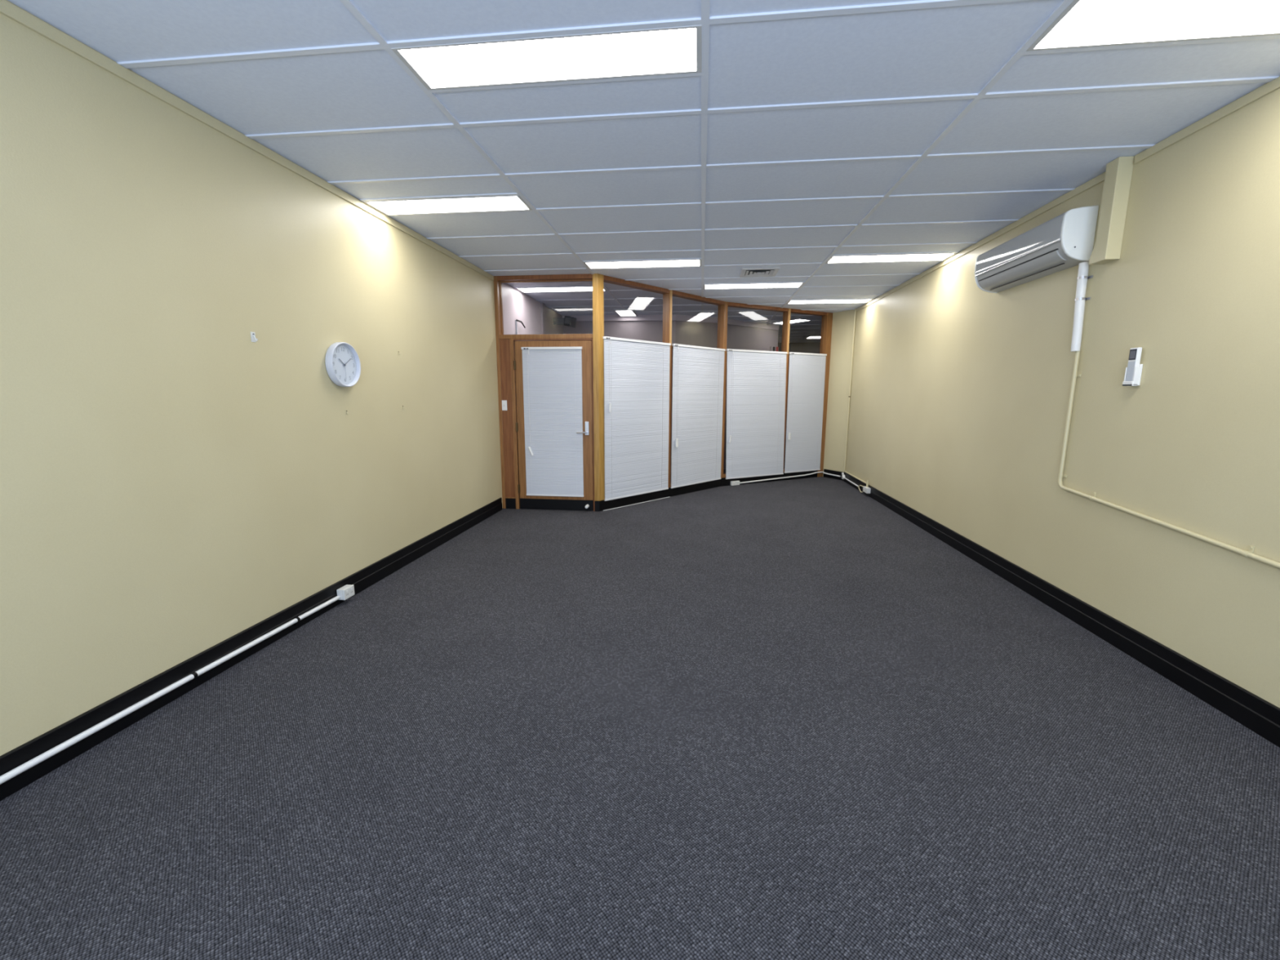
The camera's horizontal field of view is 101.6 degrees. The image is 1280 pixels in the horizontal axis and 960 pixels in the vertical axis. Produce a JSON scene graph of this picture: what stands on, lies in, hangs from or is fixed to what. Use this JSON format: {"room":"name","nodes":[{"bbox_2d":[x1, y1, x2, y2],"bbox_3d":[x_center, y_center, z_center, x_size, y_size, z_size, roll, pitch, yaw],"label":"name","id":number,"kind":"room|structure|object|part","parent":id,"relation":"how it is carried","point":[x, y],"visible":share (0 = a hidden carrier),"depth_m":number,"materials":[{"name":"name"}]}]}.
{"room":"empty office room","nodes":[
{"label":"empty office room","id":0,"kind":"room"},
{"bbox_2d":[0,0,563,755],"bbox_3d":[-1.924,-0.649,4.116,0.130,2.678,10.450,1,9,6],"label":"wall","id":1,"kind":"structure","parent":0,"point":[174,482],"depth_m":2.40,"materials":[{"name":"beige paint"}]},
{"bbox_2d":[0,595,340,784],"bbox_3d":[-2.216,1.094,1.328,0.029,0.095,4.255,1,9,6],"label":"conduit","id":2,"kind":"object","parent":1,"relation":"attached to","point":[5,777],"visible":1,"depth_m":2.22,"materials":[{"name":"white plastic"}]},
{"bbox_2d":[0,0,493,280],"bbox_3d":[-2.063,-1.679,2.320,0.012,0.046,7.230,1,9,6],"label":"trim","id":3,"kind":"structure","parent":1,"relation":"attached to","point":[8,9],"depth_m":2.35,"materials":[{"name":"beige plastic"}]},
{"bbox_2d":[0,497,502,800],"bbox_3d":[-2.073,0.864,2.725,0.017,0.145,7.200,1,9,6],"label":"baseboard","id":4,"kind":"structure","parent":1,"relation":"attached to","point":[371,575],"depth_m":2.44,"materials":[{"name":"black paint"}]},
{"bbox_2d":[250,331,257,342],"bbox_3d":[-2.028,-0.754,2.753,0.026,0.052,0.028,1,9,6],"label":"wall hook","id":5,"kind":"object","parent":1,"relation":"attached to","point":[254,339],"visible":1,"depth_m":2.75,"materials":[{"name":"white plastic"}]},
{"bbox_2d":[324,342,360,386],"bbox_3d":[-1.940,-0.754,3.417,0.050,0.287,0.287,1,9,6],"label":"wall clock","id":6,"kind":"object","parent":1,"relation":"attached to","point":[343,365],"visible":1,"depth_m":3.40,"materials":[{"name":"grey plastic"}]},
{"bbox_2d":[336,584,354,599],"bbox_3d":[-1.949,0.744,3.461,0.058,0.072,0.102,1,9,6],"label":"power socket","id":7,"kind":"object","parent":1,"relation":"attached to","point":[347,591],"visible":1,"depth_m":3.44,"materials":[{"name":"white plastic"}]},
{"bbox_3d":[-1.931,0.745,3.459,0.015,0.072,0.102,1,9,6],"label":"plate","id":8,"kind":"part","parent":7,"relation":"part of","materials":[{"name":"white plastic"}]},
{"bbox_2d":[493,275,506,508],"bbox_3d":[-1.629,-0.985,6.148,0.040,2.678,0.110,1,9,6],"label":"trim","id":9,"kind":"structure","parent":1,"relation":"attached to","point":[496,283],"depth_m":6.05,"materials":[{"name":"brown wood"}]},
{"bbox_2d":[499,338,515,497],"bbox_3d":[-1.547,-0.706,6.181,0.128,1.861,0.076,1,9,6],"label":"door frame","id":10,"kind":"structure","parent":1,"relation":"attached to","point":[504,344],"depth_m":6.14,"materials":[{"name":"brown wood"}]},
{"bbox_2d":[502,400,506,410],"bbox_3d":[-1.592,-0.873,6.113,0.072,0.118,0.014,1,9,6],"label":"light switch","id":11,"kind":"object","parent":10,"relation":"attached to","point":[504,402],"visible":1,"depth_m":6.11,"materials":[{"name":"white plastic"}]},
{"bbox_2d":[509,338,519,509],"bbox_3d":[-1.465,-0.640,6.179,0.039,1.990,0.122,1,9,6],"label":"trim","id":12,"kind":"structure","parent":1,"relation":"attached to","point":[512,341],"depth_m":6.12,"materials":[{"name":"brown wood"}]},
{"bbox_2d":[513,340,593,511],"bbox_3d":[-1.005,-0.612,6.075,0.912,1.960,0.102,1,9,6],"label":"door","id":13,"kind":"structure","parent":12,"relation":"attached to","point":[538,502],"depth_m":6.09,"materials":[{"name":"brown wood"}]},
{"bbox_3d":[-0.997,0.289,6.252,0.895,0.125,0.044,1,9,6],"label":"kick plate","id":14,"kind":"part","parent":13,"relation":"part of","materials":[{"name":"black paint"}]},
{"bbox_3d":[-0.666,-0.549,6.023,0.127,0.027,0.058,1,9,6],"label":"lever","id":15,"kind":"part","parent":13,"relation":"part of","materials":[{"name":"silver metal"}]},
{"bbox_3d":[-0.613,-0.597,6.037,0.046,0.157,0.010,1,9,6],"label":"lock plate","id":16,"kind":"part","parent":13,"relation":"part of","materials":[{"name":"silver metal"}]},
{"bbox_2d":[515,319,525,334],"bbox_3d":[-1.521,-1.922,6.710,0.045,0.246,0.227,3,10,17],"label":"wall bracket","id":17,"kind":"object","parent":1,"relation":"attached to","point":[516,320],"visible":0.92,"depth_m":6.61,"materials":[{"name":"grey metal"}]},
{"bbox_2d":[497,273,592,281],"bbox_3d":[-1.061,-2.270,5.869,1.094,0.045,0.110,1,9,6],"label":"trim","id":18,"kind":"structure","parent":1,"relation":"attached to","point":[554,277],"depth_m":5.83,"materials":[{"name":"brown wood"}]},
{"bbox_2d":[499,333,592,338],"bbox_3d":[-1.063,-1.636,5.974,1.094,0.046,0.110,1,9,6],"label":"trim","id":19,"kind":"structure","parent":1,"relation":"attached to","point":[557,335],"depth_m":5.92,"materials":[{"name":"brown wood"}]},
{"bbox_2d":[513,337,591,341],"bbox_3d":[-0.988,-1.604,5.973,0.911,0.016,0.106,1,9,6],"label":"trim","id":20,"kind":"structure","parent":19,"relation":"attached to","point":[572,339],"depth_m":5.92,"materials":[{"name":"brown wood"}]},
{"bbox_2d":[499,280,592,334],"bbox_3d":[-1.057,-1.960,5.961,1.094,0.597,0.034,1,9,6],"label":"window","id":21,"kind":"structure","parent":1,"relation":"in","point":[500,282],"depth_m":5.96,"materials":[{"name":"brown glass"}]},
{"bbox_2d":[520,346,583,497],"bbox_3d":[-1.008,-0.657,6.052,0.705,1.724,0.048,1,9,6],"label":"blind","id":22,"kind":"object","parent":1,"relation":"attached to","point":[552,377],"visible":1,"depth_m":6.06,"materials":[{"name":"white plastic"}]},
{"bbox_3d":[-1.003,-1.496,5.924,0.705,0.027,0.027,1,9,6],"label":"head rail","id":23,"kind":"part","parent":22,"relation":"part of","materials":[{"name":"white metal"}]},
{"bbox_3d":[-1.015,-0.649,6.059,0.551,1.686,0.002,1,9,6],"label":"ladder cord","id":24,"kind":"part","parent":22,"relation":"part of","materials":[{"name":"white plastic"}]},
{"bbox_3d":[-1.010,0.182,6.203,0.697,0.019,0.017,1,9,6],"label":"rail","id":25,"kind":"part","parent":22,"relation":"part of","materials":[{"name":"white"}]},
{"bbox_2d":[505,497,515,508],"bbox_3d":[-1.552,0.277,6.336,0.128,0.129,0.092,1,9,6],"label":"baseboard","id":26,"kind":"structure","parent":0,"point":[510,503],"depth_m":6.29,"materials":[{"name":"black paint"}]},
{"bbox_2d":[0,448,1279,959],"bbox_3d":[1.217,0.388,6.494,9.400,0.120,15.700,1,9,6],"label":"floor","id":27,"kind":"structure","parent":0,"point":[792,719],"depth_m":1.89,"materials":[{"name":"grey carpet"}]},
{"bbox_2d":[591,337,595,511],"bbox_3d":[-0.532,-0.620,6.081,0.016,1.990,0.106,1,9,6],"label":"trim","id":28,"kind":"structure","parent":27,"relation":"on","point":[592,338],"depth_m":6.03,"materials":[{"name":"brown wood"}]},
{"bbox_2d":[594,500,604,511],"bbox_3d":[-0.474,0.299,6.232,0.107,0.128,0.142,1,9,6],"label":"baseboard","id":29,"kind":"structure","parent":27,"relation":"on","point":[599,505],"depth_m":6.17,"materials":[{"name":"black paint"}]},
{"bbox_2d":[592,273,604,501],"bbox_3d":[-0.466,-1.022,6.013,0.112,2.550,0.150,1,9,6],"label":"trim","id":30,"kind":"structure","parent":29,"relation":"on","point":[597,279],"depth_m":5.95,"materials":[{"name":"brown wood"}]},
{"bbox_2d":[603,496,670,511],"bbox_3d":[-0.018,0.296,6.632,0.009,0.006,1.200,9,13,44],"label":"conduit","id":31,"kind":"object","parent":27,"relation":"on","point":[669,496],"visible":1,"depth_m":6.58,"materials":[{"name":"white plastic"}]},
{"bbox_2d":[604,479,720,510],"bbox_3d":[0.362,0.162,7.087,0.103,0.126,2.343,9,13,44],"label":"baseboard","id":32,"kind":"structure","parent":27,"relation":"on","point":[628,500],"depth_m":6.92,"materials":[{"name":"black paint"}]},
{"bbox_2d":[603,275,669,413],"bbox_3d":[-0.060,-1.092,6.447,0.110,2.550,1.105,9,13,44],"label":"window","id":33,"kind":"structure","parent":32,"relation":"on","point":[607,279],"depth_m":6.18,"materials":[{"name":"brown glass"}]},
{"bbox_3d":[-0.055,-2.327,6.242,0.110,0.046,1.105,9,13,44],"label":"head rail","id":34,"kind":"part","parent":33,"relation":"part of","materials":[{"name":"brown wood"}]},
{"bbox_2d":[603,336,671,501],"bbox_3d":[-0.008,-0.749,6.437,0.048,1.896,1.140,9,13,44],"label":"blind","id":35,"kind":"object","parent":33,"relation":"attached to","point":[637,371],"visible":1,"depth_m":6.41,"materials":[{"name":"white"}]},
{"bbox_3d":[-0.021,0.176,6.599,0.017,0.019,1.132,9,13,44],"label":"rail","id":36,"kind":"part","parent":35,"relation":"part of","materials":[{"name":"white"}]},
{"bbox_3d":[-0.012,-1.672,6.292,0.027,0.027,1.140,9,13,44],"label":"head rail","id":37,"kind":"part","parent":35,"relation":"part of","materials":[{"name":"white metal"}]},
{"bbox_3d":[-0.020,-0.739,6.434,0.002,1.858,0.891,9,13,44],"label":"ladder cord","id":38,"kind":"part","parent":35,"relation":"part of","materials":[{"name":"white fabric"}]},
{"bbox_2d":[662,289,672,487],"bbox_3d":[0.347,-1.157,6.852,0.116,2.550,0.050,9,13,44],"label":"trim","id":39,"kind":"structure","parent":32,"relation":"on","point":[667,298],"depth_m":6.70,"materials":[{"name":"brown wood"}]},
{"bbox_2d":[669,289,724,487],"bbox_3d":[0.759,-1.225,7.271,0.110,2.550,1.135,9,13,44],"label":"window","id":40,"kind":"structure","parent":32,"relation":"on","point":[677,294],"depth_m":6.95,"materials":[{"name":"brown wood"}]},
{"bbox_2d":[671,343,725,488],"bbox_3d":[0.826,-0.886,7.280,0.045,1.898,1.140,9,13,44],"label":"blind","id":41,"kind":"object","parent":40,"relation":"attached to","point":[698,375],"visible":1,"depth_m":7.25,"materials":[{"name":"white"}]},
{"bbox_3d":[0.815,0.040,7.440,0.017,0.019,1.132,9,13,44],"label":"rail","id":42,"kind":"part","parent":41,"relation":"part of","materials":[{"name":"white"}]},
{"bbox_3d":[0.816,-0.876,7.276,0.547,1.860,0.704,1,9,6],"label":"ladder cord","id":43,"kind":"part","parent":41,"relation":"part of","materials":[{"name":"white plastic"}]},
{"bbox_3d":[0.824,-1.810,7.134,0.027,0.027,1.140,9,13,44],"label":"head rail","id":44,"kind":"part","parent":41,"relation":"part of","materials":[{"name":"white metal"}]},
{"bbox_3d":[0.764,-2.460,7.067,0.110,0.046,1.135,9,13,44],"label":"head rail","id":45,"kind":"part","parent":40,"relation":"part of","materials":[{"name":"brown wood"}]},
{"bbox_2d":[716,301,728,478],"bbox_3d":[1.193,-1.294,7.697,0.105,2.550,0.110,-7,12,-36],"label":"trim","id":46,"kind":"structure","parent":32,"relation":"on","point":[722,309],"depth_m":7.54,"materials":[{"name":"brown wood"}]},
{"bbox_2d":[7,0,1279,342],"bbox_3d":[1.229,-2.358,6.039,9.400,0.108,15.700,1,9,6],"label":"ceiling","id":47,"kind":"structure","parent":0,"point":[807,133],"depth_m":2.48,"materials":[{"name":"tile"}]},
{"bbox_2d":[363,195,532,215],"bbox_3d":[-1.336,-1.924,3.658,1.110,0.008,0.274,1,9,6],"label":"recessed light","id":48,"kind":"object","parent":47,"relation":"in","point":[498,203],"visible":1,"depth_m":3.67,"materials":[{"name":"grey plastic"}]},
{"bbox_2d":[391,25,701,89],"bbox_3d":[-0.348,-1.654,2.056,1.174,0.008,0.274,1,9,6],"label":"recessed light","id":49,"kind":"object","parent":47,"relation":"in","point":[673,50],"visible":1,"depth_m":2.05,"materials":[{"name":"grey plastic"}]},
{"bbox_2d":[515,286,606,292],"bbox_3d":[-0.990,-2.409,6.598,1.110,0.008,0.274,1,9,6],"label":"recessed light","id":50,"kind":"object","parent":47,"relation":"in","point":[584,288],"visible":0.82,"depth_m":6.62,"materials":[{"name":"grey plastic"}]},
{"bbox_2d":[518,287,604,291],"bbox_3d":[-0.990,-2.412,6.598,1.070,0.001,0.254,1,9,6],"label":"diffuser","id":51,"kind":"object","parent":50,"relation":"attached to","point":[560,289],"depth_m":6.62,"materials":[{"name":"white plastic"}]},
{"bbox_2d":[613,308,637,316],"bbox_3d":[-0.224,-2.696,8.415,0.294,0.028,0.604,1,9,6],"label":"recessed light","id":52,"kind":"object","parent":47,"relation":"in","point":[620,312],"visible":1,"depth_m":8.33,"materials":[{"name":"grey plastic"}]},
{"bbox_2d":[616,311,635,315],"bbox_3d":[-0.224,-2.689,8.416,0.254,0.001,0.584,1,9,6],"label":"diffuser","id":53,"kind":"object","parent":52,"relation":"attached to","point":[621,313],"depth_m":8.45,"materials":[{"name":"white plastic"}]},
{"bbox_2d":[583,259,701,268],"bbox_3d":[0.032,-2.188,5.290,1.174,0.008,0.274,1,9,6],"label":"recessed light","id":54,"kind":"object","parent":47,"relation":"in","point":[680,263],"visible":1,"depth_m":5.31,"materials":[{"name":"grey plastic"}]},
{"bbox_2d":[703,282,804,288],"bbox_3d":[1.363,-2.354,6.330,1.174,0.008,0.274,1,9,6],"label":"recessed light","id":55,"kind":"object","parent":47,"relation":"in","point":[796,284],"visible":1,"depth_m":6.36,"materials":[{"name":"grey plastic"}]},
{"bbox_2d":[739,267,779,277],"bbox_3d":[1.286,-2.238,5.639,0.390,0.014,0.390,1,9,6],"label":"ceiling vent","id":56,"kind":"object","parent":47,"relation":"in","point":[749,272],"visible":1,"depth_m":5.62,"materials":[{"name":"black"}]},
{"bbox_2d":[772,320,782,324],"bbox_3d":[2.571,-2.866,9.486,0.377,0.019,0.317,-5,11,-31],"label":"recessed light","id":57,"kind":"object","parent":47,"relation":"in","point":[780,322],"depth_m":9.52,"materials":[{"name":"grey plastic"}]},
{"bbox_2d":[790,318,811,323],"bbox_3d":[2.759,-2.819,9.206,0.391,0.019,0.513,-5,11,-31],"label":"recessed light","id":58,"kind":"object","parent":47,"relation":"in","point":[796,320],"depth_m":9.20,"materials":[{"name":"grey plastic"}]},
{"bbox_2d":[776,319,809,324],"bbox_3d":[2.717,-2.841,9.376,0.607,0.001,0.672,1,9,6],"label":"diffuser","id":59,"kind":"object","parent":58,"relation":"attached to","point":[798,320],"depth_m":9.30,"materials":[{"name":"white plastic"}]},
{"bbox_2d":[804,336,820,338],"bbox_3d":[4.444,-3.278,11.988,1.174,0.008,0.474,1,9,6],"label":"recessed light","id":60,"kind":"object","parent":47,"relation":"in","point":[808,337],"visible":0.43,"depth_m":12.10,"materials":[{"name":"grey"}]},
{"bbox_2d":[786,299,871,303],"bbox_3d":[2.666,-2.522,7.374,1.119,0.008,0.274,1,9,6],"label":"recessed light","id":61,"kind":"object","parent":47,"relation":"in","point":[826,301],"visible":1,"depth_m":7.41,"materials":[{"name":"grey plastic"}]},
{"bbox_2d":[825,253,956,263],"bbox_3d":[2.389,-2.134,5.022,1.119,0.008,0.274,1,9,6],"label":"recessed light","id":62,"kind":"object","parent":47,"relation":"in","point":[912,257],"visible":1,"depth_m":5.04,"materials":[{"name":"grey plastic"}]},
{"bbox_2d":[1026,0,1279,51],"bbox_3d":[2.008,-1.600,1.787,1.119,0.008,0.274,1,9,6],"label":"recessed light","id":63,"kind":"object","parent":47,"relation":"in","point":[1083,23],"visible":1,"depth_m":1.84,"materials":[{"name":"grey plastic"}]},
{"bbox_2d":[563,320,778,473],"bbox_3d":[0.705,-1.512,9.399,4.221,2.678,0.798,-2,10,-15],"label":"wall","id":64,"kind":"structure","parent":0,"point":[688,333],"depth_m":8.93,"materials":[{"name":"grey paint"}]},
{"bbox_2d":[552,315,576,327],"bbox_3d":[-1.194,-2.499,8.260,0.359,0.166,0.172,5,10,25],"label":"wall monitor","id":65,"kind":"object","parent":64,"relation":"attached to","point":[568,321],"visible":1,"depth_m":8.21,"materials":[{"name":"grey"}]},
{"bbox_3d":[-1.262,-2.510,8.266,0.220,0.100,0.060,1,9,6],"label":"bracket arm","id":66,"kind":"part","parent":65,"relation":"part of","materials":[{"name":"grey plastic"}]},
{"bbox_2d":[562,314,778,330],"bbox_3d":[0.699,-2.784,9.160,4.221,0.090,0.844,-2,10,-15],"label":"trim","id":67,"kind":"structure","parent":64,"relation":"attached to","point":[674,317],"depth_m":8.83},
{"bbox_2d":[769,346,778,351],"bbox_3d":[2.566,-2.497,10.014,0.210,0.115,0.062,-7,12,-36],"label":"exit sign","id":68,"kind":"object","parent":64,"relation":"attached to","point":[771,348],"visible":0.58,"depth_m":9.97,"materials":[{"name":"red"}]},
{"bbox_2d":[722,302,787,477],"bbox_3d":[1.734,-1.340,7.989,1.145,2.550,0.110,-5,11,-28],"label":"window","id":69,"kind":"structure","parent":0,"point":[730,304],"depth_m":7.75,"materials":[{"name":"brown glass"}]},
{"bbox_2d":[725,348,787,479],"bbox_3d":[1.789,-0.995,7.982,1.200,1.916,0.048,-5,11,-28],"label":"blind","id":70,"kind":"object","parent":69,"relation":"attached to","point":[756,384],"visible":1,"depth_m":7.98,"materials":[{"name":"white"}]},
{"bbox_3d":[1.805,-0.063,8.160,1.144,0.019,0.017,-5,11,-28],"label":"rail","id":71,"kind":"part","parent":70,"relation":"part of","materials":[{"name":"white"}]},
{"bbox_3d":[1.779,-0.986,7.983,0.952,1.878,0.002,-5,11,-28],"label":"ladder cord","id":72,"kind":"part","parent":70,"relation":"part of","materials":[{"name":"white plastic"}]},
{"bbox_3d":[1.767,-1.926,7.826,1.152,0.027,0.027,-5,11,-28],"label":"head rail","id":73,"kind":"part","parent":70,"relation":"part of","materials":[{"name":"white metal"}]},
{"bbox_3d":[1.739,-2.575,7.785,1.145,0.046,0.110,-5,11,-28],"label":"head rail","id":74,"kind":"part","parent":69,"relation":"part of","materials":[{"name":"brown wood"}]},
{"bbox_2d":[777,342,820,446],"bbox_3d":[4.843,-2.174,13.501,3.900,2.678,0.100,1,9,6],"label":"wall","id":75,"kind":"structure","parent":0,"point":[811,348],"depth_m":13.33,"materials":[{"name":"grey paint"}]},
{"bbox_2d":[782,308,826,472],"bbox_3d":[2.628,-1.413,8.458,0.784,2.550,0.110,-5,11,-28],"label":"window","id":76,"kind":"structure","parent":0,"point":[793,310],"depth_m":8.25,"materials":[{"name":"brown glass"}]},
{"bbox_2d":[784,351,826,473],"bbox_3d":[2.682,-1.076,8.450,0.814,1.904,0.045,-5,11,-28],"label":"blind","id":77,"kind":"object","parent":76,"relation":"attached to","point":[806,371],"visible":1,"depth_m":8.45,"materials":[{"name":"white"}]},
{"bbox_3d":[2.684,-0.149,8.618,0.790,0.019,0.017,-5,11,-28],"label":"rail","id":78,"kind":"part","parent":77,"relation":"part of","materials":[{"name":"white"}]},
{"bbox_3d":[2.675,-1.067,8.451,0.531,1.866,0.366,1,9,6],"label":"ladder cord","id":79,"kind":"part","parent":77,"relation":"part of","materials":[{"name":"white plastic"}]},
{"bbox_3d":[2.675,-2.003,8.300,0.798,0.027,0.027,-5,11,-28],"label":"head rail","id":80,"kind":"part","parent":77,"relation":"part of","materials":[{"name":"white metal"}]},
{"bbox_3d":[2.634,-2.649,8.253,0.784,0.046,0.110,-5,11,-28],"label":"head rail","id":81,"kind":"part","parent":76,"relation":"part of","materials":[{"name":"brown wood"}]},
{"bbox_2d":[822,309,854,475],"bbox_3d":[3.265,-1.348,8.470,0.100,2.678,0.484,-5,11,-27],"label":"wall","id":82,"kind":"structure","parent":0,"point":[842,326],"depth_m":8.45,"materials":[{"name":"beige paint"}]},
{"bbox_2d":[730,480,739,485],"bbox_3d":[1.454,0.047,7.980,0.152,0.064,0.043,-5,11,-28],"label":"power socket","id":83,"kind":"object","parent":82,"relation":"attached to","point":[732,482],"visible":1,"depth_m":7.96,"materials":[{"name":"white plastic"}]},
{"bbox_2d":[720,470,817,486],"bbox_3d":[2.085,-0.046,8.387,2.007,0.126,0.103,-5,11,-28],"label":"baseboard","id":84,"kind":"structure","parent":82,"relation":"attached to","point":[724,482],"depth_m":8.33,"materials":[{"name":"black paint"}]},
{"bbox_2d":[781,308,791,440],"bbox_3d":[2.262,-1.383,8.263,0.048,2.550,0.116,-5,11,-28],"label":"trim","id":85,"kind":"structure","parent":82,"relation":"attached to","point":[786,315],"depth_m":8.10,"materials":[{"name":"brown wood"}]},
{"bbox_2d":[739,471,840,484],"bbox_3d":[2.394,-0.012,8.300,1.824,0.098,0.388,-4,10,-26],"label":"conduit","id":86,"kind":"object","parent":82,"relation":"attached to","point":[829,474],"visible":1,"depth_m":8.49,"materials":[{"name":"white plastic"}]},
{"bbox_2d":[817,312,832,476],"bbox_3d":[3.031,-1.383,8.675,0.123,2.678,0.118,-5,11,-28],"label":"trim","id":87,"kind":"structure","parent":82,"relation":"attached to","point":[827,320],"depth_m":8.54,"materials":[{"name":"brown wood"}]},
{"bbox_2d":[822,468,844,480],"bbox_3d":[3.205,-0.090,8.656,0.017,0.135,0.412,-5,11,-27],"label":"baseboard","id":88,"kind":"structure","parent":82,"relation":"attached to","point":[828,471],"depth_m":8.65,"materials":[{"name":"black paint"}]},
{"bbox_2d":[844,75,1279,707],"bbox_3d":[2.792,-0.504,3.355,0.100,2.678,10.000,1,9,6],"label":"wall","id":89,"kind":"structure","parent":0,"point":[960,391],"depth_m":2.83,"materials":[{"name":"beige paint"}]},
{"bbox_2d":[844,476,863,493],"bbox_3d":[3.200,0.061,7.809,0.034,0.100,1.093,1,9,7],"label":"conduit","id":90,"kind":"object","parent":89,"relation":"attached to","point":[844,477],"visible":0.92,"depth_m":7.72,"materials":[{"name":"white plastic"}]},
{"bbox_2d":[843,308,868,487],"bbox_3d":[3.223,-1.264,7.601,0.041,2.552,1.275,1,9,7],"label":"conduit","id":91,"kind":"object","parent":89,"relation":"attached to","point":[866,482],"visible":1,"depth_m":8.16,"materials":[{"name":"beige paint"}]},
{"bbox_2d":[862,486,871,493],"bbox_3d":[3.118,0.135,7.182,0.056,0.074,0.172,1,9,6],"label":"power socket","id":92,"kind":"object","parent":89,"relation":"attached to","point":[867,490],"visible":1,"depth_m":7.11,"materials":[{"name":"white plastic"}]},
{"bbox_3d":[3.100,0.134,7.184,0.015,0.074,0.172,1,9,6],"label":"plate","id":93,"kind":"part","parent":92,"relation":"part of","materials":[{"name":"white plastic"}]},
{"bbox_2d":[974,205,1098,293],"bbox_3d":[2.707,-1.571,3.660,0.188,0.316,1.047,1,9,6],"label":"air conditioner","id":94,"kind":"object","parent":89,"relation":"attached to","point":[1065,241],"visible":0.98,"depth_m":3.41,"materials":[{"name":"grey"}]},
{"bbox_3d":[2.659,-1.635,3.656,0.085,0.174,1.001,1,9,6],"label":"panel","id":95,"kind":"part","parent":94,"relation":"part of","materials":[{"name":"silver metal"}]},
{"bbox_3d":[2.712,-1.571,3.661,0.178,0.309,1.005,1,9,6],"label":"casing","id":96,"kind":"part","parent":94,"relation":"part of","materials":[{"name":"grey"}]},
{"bbox_2d":[843,471,1279,747],"bbox_3d":[2.727,0.747,3.557,0.017,0.145,9.975,1,9,6],"label":"baseboard","id":97,"kind":"structure","parent":89,"relation":"attached to","point":[1251,711],"depth_m":2.84,"materials":[{"name":"black paint"}]},
{"bbox_2d":[855,76,1279,311],"bbox_3d":[2.740,-1.794,3.128,0.012,0.042,9.960,1,9,6],"label":"trim","id":98,"kind":"structure","parent":89,"relation":"attached to","point":[1273,85],"depth_m":2.83,"materials":[{"name":"beige plastic"}]},
{"bbox_2d":[1070,262,1093,351],"bbox_3d":[2.711,-1.064,3.225,0.055,0.529,0.095,1,9,6],"label":"drain pipe","id":99,"kind":"object","parent":89,"relation":"attached to","point":[1082,273],"visible":0.99,"depth_m":3.20,"materials":[{"name":"white plastic"}]},
{"bbox_2d":[1088,155,1134,264],"bbox_3d":[2.683,-1.525,2.975,0.078,0.536,0.130,1,9,6],"label":"pipe cover","id":100,"kind":"object","parent":89,"relation":"attached to","point":[1107,248],"visible":1,"depth_m":2.93,"materials":[{"name":"beige paint"}]},
{"bbox_2d":[1122,346,1142,386],"bbox_3d":[2.662,-0.609,2.815,0.040,0.202,0.068,1,9,6],"label":"remote control","id":101,"kind":"object","parent":89,"relation":"attached to","point":[1132,377],"visible":1,"depth_m":2.80,"materials":[{"name":"white plastic"}]},
{"bbox_2d":[1057,351,1279,568],"bbox_3d":[2.441,0.174,0.977,0.028,1.190,4.852,1,9,6],"label":"conduit","id":102,"kind":"object","parent":89,"relation":"attached to","point":[1249,553],"visible":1,"depth_m":2.90,"materials":[{"name":"beige paint"}]}
]}

